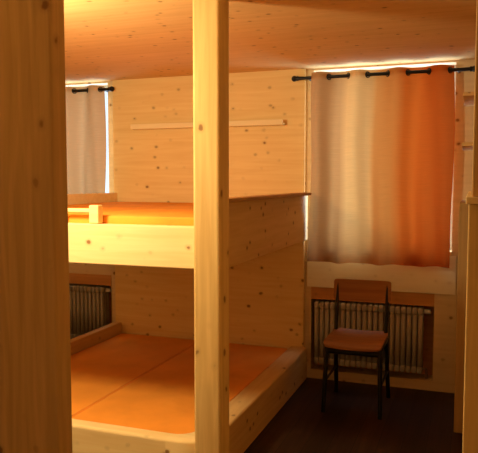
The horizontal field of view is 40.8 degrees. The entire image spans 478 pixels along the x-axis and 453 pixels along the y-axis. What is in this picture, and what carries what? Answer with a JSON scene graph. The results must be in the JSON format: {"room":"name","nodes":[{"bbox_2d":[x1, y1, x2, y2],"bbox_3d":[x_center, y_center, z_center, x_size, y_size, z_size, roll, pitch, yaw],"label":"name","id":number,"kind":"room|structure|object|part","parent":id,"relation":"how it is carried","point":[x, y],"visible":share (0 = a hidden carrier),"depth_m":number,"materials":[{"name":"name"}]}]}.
{"room":"bunk bedroom","nodes":[
{"label":"bunk bedroom","id":0,"kind":"room"},
{"bbox_2d":[65,59,474,392],"bbox_3d":[0.195,-0.020,5.049,4.320,2.320,0.200,1,4,20],"label":"wall","id":1,"kind":"structure","parent":0,"point":[442,379],"depth_m":4.57,"materials":[{"name":"brown wood"}]},
{"bbox_2d":[69,283,111,338],"bbox_3d":[-1.389,0.767,5.613,0.633,0.520,0.125,1,4,20],"label":"radiator","id":2,"kind":"object","parent":1,"relation":"attached to","point":[89,304],"visible":0.47,"depth_m":5.53,"materials":[{"name":"metal"}]},
{"bbox_2d":[69,273,111,285],"bbox_3d":[-1.416,0.449,5.572,0.720,0.089,0.024,1,4,20],"label":"trim","id":3,"kind":"structure","parent":1,"relation":"attached to","point":[75,278],"depth_m":5.51,"materials":[{"name":"brown wood"}]},
{"bbox_2d":[73,86,113,91],"bbox_3d":[-1.439,-1.127,5.393,0.942,0.042,0.119,1,4,20],"label":"curtain rod","id":4,"kind":"object","parent":1,"relation":"attached to","point":[111,88],"visible":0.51,"depth_m":5.23,"materials":[{"name":"black metal"}]},
{"bbox_2d":[66,85,105,193],"bbox_3d":[-1.463,-0.473,5.409,0.788,1.375,0.078,1,4,20],"label":"curtain","id":5,"kind":"object","parent":4,"relation":"hanging from","point":[85,111],"visible":0.34,"depth_m":5.32,"materials":[{"name":"beige fabric"}]},
{"bbox_3d":[-1.452,-1.125,5.357,0.880,0.024,0.025,1,4,20],"label":"rod","id":6,"kind":"part","parent":4,"relation":"part of","materials":[{"name":"black metal"}]},
{"bbox_2d":[109,286,111,323],"bbox_3d":[-1.359,0.707,5.747,0.720,0.630,0.050,1,4,20],"label":"trim","id":7,"kind":"structure","parent":1,"relation":"attached to","point":[110,293],"depth_m":5.63,"materials":[{"name":"brown wood"}]},
{"bbox_2d":[112,69,305,348],"bbox_3d":[-0.269,-0.023,5.090,1.620,2.319,0.040,1,4,20],"label":"wall","id":8,"kind":"structure","parent":1,"relation":"attached to","point":[267,292],"depth_m":5.02,"materials":[{"name":"brown wood"}]},
{"bbox_2d":[130,119,284,129],"bbox_3d":[-0.265,-0.787,4.975,1.270,0.040,0.067,1,4,20],"label":"wall shelf","id":9,"kind":"object","parent":8,"relation":"attached to","point":[276,121],"visible":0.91,"depth_m":4.98,"materials":[{"name":"beige wood"}]},
{"bbox_2d":[314,299,430,378],"bbox_3d":[0.977,0.828,4.755,0.838,0.520,0.125,1,4,20],"label":"radiator","id":10,"kind":"object","parent":1,"relation":"attached to","point":[405,324],"visible":0.82,"depth_m":4.69,"materials":[{"name":"metal"}]},
{"bbox_2d":[311,287,433,306],"bbox_3d":[0.967,0.511,4.707,0.890,0.089,0.024,1,4,20],"label":"trim","id":11,"kind":"structure","parent":1,"relation":"attached to","point":[402,298],"depth_m":4.62,"materials":[{"name":"brown wood"}]},
{"bbox_2d":[315,299,433,374],"bbox_3d":[1.024,0.769,4.883,0.890,0.630,0.050,1,4,20],"label":"trim","id":12,"kind":"structure","parent":1,"relation":"attached to","point":[428,318],"depth_m":4.73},
{"bbox_2d":[307,250,455,294],"bbox_3d":[1.013,0.328,4.661,1.060,0.272,0.012,1,4,20],"label":"trim","id":13,"kind":"structure","parent":1,"relation":"attached to","point":[431,279],"depth_m":4.62,"materials":[{"name":"beige wood"}]},
{"bbox_2d":[291,65,474,81],"bbox_3d":[0.997,-1.064,4.509,1.277,0.042,0.119,1,4,20],"label":"curtain rod","id":14,"kind":"object","parent":1,"relation":"attached to","point":[471,68],"visible":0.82,"depth_m":4.46,"materials":[{"name":"black metal"}]},
{"bbox_2d":[307,65,454,267],"bbox_3d":[0.979,-0.410,4.522,1.015,1.375,0.080,1,4,20],"label":"curtain","id":15,"kind":"object","parent":14,"relation":"hanging from","point":[382,147],"visible":1,"depth_m":4.51,"materials":[{"name":"orange fabric"}]},
{"bbox_2d":[417,65,455,249],"bbox_3d":[1.069,-0.497,4.749,0.995,1.302,0.040,1,4,20],"label":"window","id":16,"kind":"structure","parent":1,"relation":"in","point":[454,65],"depth_m":4.59,"materials":[{"name":"white paint"}]},
{"bbox_2d":[64,0,476,83],"bbox_3d":[-0.814,-1.029,2.197,4.720,0.100,6.100,1,4,20],"label":"ceiling","id":17,"kind":"structure","parent":0,"point":[106,40],"depth_m":3.59,"materials":[{"name":"brown wood"}]},
{"bbox_2d":[244,378,462,452],"bbox_3d":[-0.814,1.385,2.370,4.720,0.100,6.100,1,4,20],"label":"floor","id":18,"kind":"structure","parent":0,"point":[413,420],"depth_m":3.96,"materials":[{"name":"brown wood"}]},
{"bbox_2d":[0,0,71,452],"bbox_3d":[-0.721,0.191,2.112,0.334,2.318,0.080,1,4,20],"label":"timber post","id":19,"kind":"object","parent":18,"relation":"on","point":[36,405],"visible":1,"depth_m":2.04,"materials":[{"name":"brown wood"}]},
{"bbox_2d":[68,0,310,452],"bbox_3d":[-0.562,0.050,4.084,1.760,2.318,2.045,1,4,20],"label":"bunk bed","id":20,"kind":"object","parent":18,"relation":"on","point":[226,232],"visible":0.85,"depth_m":3.06,"materials":[{"name":"brown wood"}]},
{"bbox_3d":[-1.194,-0.091,3.382,0.964,0.020,0.025,1,4,20],"label":"guard rail","id":21,"kind":"part","parent":20,"relation":"part of","materials":[{"name":"brown wood"}]},
{"bbox_3d":[-1.336,1.021,4.512,0.060,0.320,1.903,1,4,20],"label":"rail","id":22,"kind":"part","parent":20,"relation":"part of","materials":[{"name":"brown wood"}]},
{"bbox_3d":[-0.714,-0.061,3.209,0.055,0.092,0.045,1,4,20],"label":"guard rail post","id":23,"kind":"part","parent":20,"relation":"part of","materials":[{"name":"brown wood"}]},
{"bbox_3d":[-0.984,1.137,3.409,1.360,0.245,0.085,1,4,20],"label":"footboard","id":24,"kind":"part","parent":20,"relation":"part of","materials":[{"name":"brown wood"}]},
{"bbox_2d":[68,204,193,225],"bbox_3d":[-0.205,-0.042,4.047,0.788,0.144,1.848,1,4,20],"label":"mattress","id":25,"kind":"object","parent":20,"relation":"on","point":[180,215],"visible":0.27,"depth_m":3.23,"materials":[{"name":"orange fabric"}]},
{"bbox_2d":[68,202,193,222],"bbox_3d":[-0.948,-0.061,4.317,0.790,0.144,1.848,1,4,20],"label":"mattress","id":26,"kind":"object","parent":20,"relation":"on","point":[109,206],"visible":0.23,"depth_m":4.52,"materials":[{"name":"orange fabric"}]},
{"bbox_3d":[-0.924,0.080,3.294,1.620,0.200,0.057,1,4,20],"label":"footboard","id":27,"kind":"part","parent":20,"relation":"part of","materials":[{"name":"brown wood"}]},
{"bbox_2d":[71,333,193,416],"bbox_3d":[-0.950,1.023,4.413,0.724,0.127,1.815,1,4,20],"label":"mattress","id":28,"kind":"object","parent":20,"relation":"on","point":[100,370],"visible":0.31,"depth_m":4.48,"materials":[{"name":"orange fabric"}]},
{"bbox_2d":[72,343,286,433],"bbox_3d":[-0.268,1.041,4.167,0.722,0.127,1.812,1,4,20],"label":"mattress","id":29,"kind":"object","parent":20,"relation":"on","point":[162,399],"visible":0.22,"depth_m":3.85,"materials":[{"name":"orange fabric"}]},
{"bbox_3d":[-0.123,0.134,2.906,0.128,2.318,0.125,1,4,20],"label":"post","id":30,"kind":"part","parent":20,"relation":"part of","materials":[{"name":"brown wood"}]},
{"bbox_3d":[0.154,1.090,4.065,0.130,0.245,1.730,1,4,20],"label":"rail","id":31,"kind":"part","parent":20,"relation":"part of","materials":[{"name":"brown wood"}]},
{"bbox_2d":[321,279,390,419],"bbox_3d":[0.791,0.788,4.286,0.394,0.822,0.459,1,4,20],"label":"chair","id":32,"kind":"object","parent":18,"relation":"on","point":[343,341],"visible":1,"depth_m":4.34,"materials":[{"name":"brown wood"}]},
{"bbox_3d":[0.559,0.987,4.177,0.030,0.438,0.070,3,5,37],"label":"leg","id":33,"kind":"part","parent":32,"relation":"part of","materials":[{"name":"metal"}]},
{"bbox_3d":[0.682,0.963,4.514,0.030,0.441,0.129,1,4,13],"label":"leg","id":34,"kind":"part","parent":32,"relation":"part of","materials":[{"name":"metal"}]},
{"bbox_3d":[0.681,0.565,4.466,0.026,0.369,0.086,1,4,20],"label":"post","id":35,"kind":"part","parent":32,"relation":"part of","materials":[{"name":"metal"}]},
{"bbox_3d":[0.775,0.746,4.241,0.375,0.056,0.370,1,4,20],"label":"seat","id":36,"kind":"part","parent":32,"relation":"part of","materials":[{"name":"brown wood"}]},
{"bbox_3d":[0.779,0.781,4.253,0.378,0.071,0.318,1,4,20],"label":"seat frame","id":37,"kind":"part","parent":32,"relation":"part of","materials":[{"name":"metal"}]},
{"bbox_3d":[0.848,0.440,4.420,0.390,0.145,0.032,1,-3,20],"label":"backrest","id":38,"kind":"part","parent":32,"relation":"part of","materials":[{"name":"brown wood"}]},
{"bbox_3d":[0.889,0.996,4.057,0.030,0.438,0.070,0,4,3],"label":"leg","id":39,"kind":"part","parent":32,"relation":"part of","materials":[{"name":"metal"}]},
{"bbox_3d":[1.000,0.574,4.350,0.026,0.369,0.086,1,4,20],"label":"post","id":40,"kind":"part","parent":32,"relation":"part of","materials":[{"name":"metal"}]},
{"bbox_3d":[1.012,0.972,4.394,0.030,0.441,0.129,2,5,27],"label":"leg","id":41,"kind":"part","parent":32,"relation":"part of","materials":[{"name":"metal"}]},
{"bbox_2d":[454,92,473,432],"bbox_3d":[1.700,0.096,3.921,0.675,2.250,0.600,1,4,20],"label":"bookcase","id":42,"kind":"object","parent":18,"relation":"on","point":[468,97],"visible":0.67,"depth_m":3.78,"materials":[{"name":"brown wood"}]},
{"bbox_3d":[1.437,-0.497,3.996,0.089,0.022,0.560,1,4,20],"label":"shelf","id":43,"kind":"part","parent":42,"relation":"part of","materials":[{"name":"brown wood"}]},
{"bbox_3d":[1.437,-0.786,3.975,0.089,0.022,0.560,1,4,20],"label":"shelf","id":44,"kind":"part","parent":42,"relation":"part of","materials":[{"name":"brown wood"}]},
{"bbox_2d":[462,0,477,452],"bbox_3d":[1.128,0.180,2.269,0.620,2.318,1.000,1,4,20],"label":"tall cabinet","id":45,"kind":"object","parent":18,"relation":"on","point":[470,406],"visible":1,"depth_m":1.92,"materials":[{"name":"brown wood"}]},
{"bbox_3d":[0.745,-0.521,1.889,0.094,0.865,0.080,1,4,20],"label":"post","id":46,"kind":"part","parent":45,"relation":"part of","materials":[{"name":"brown wood"}]}
]}

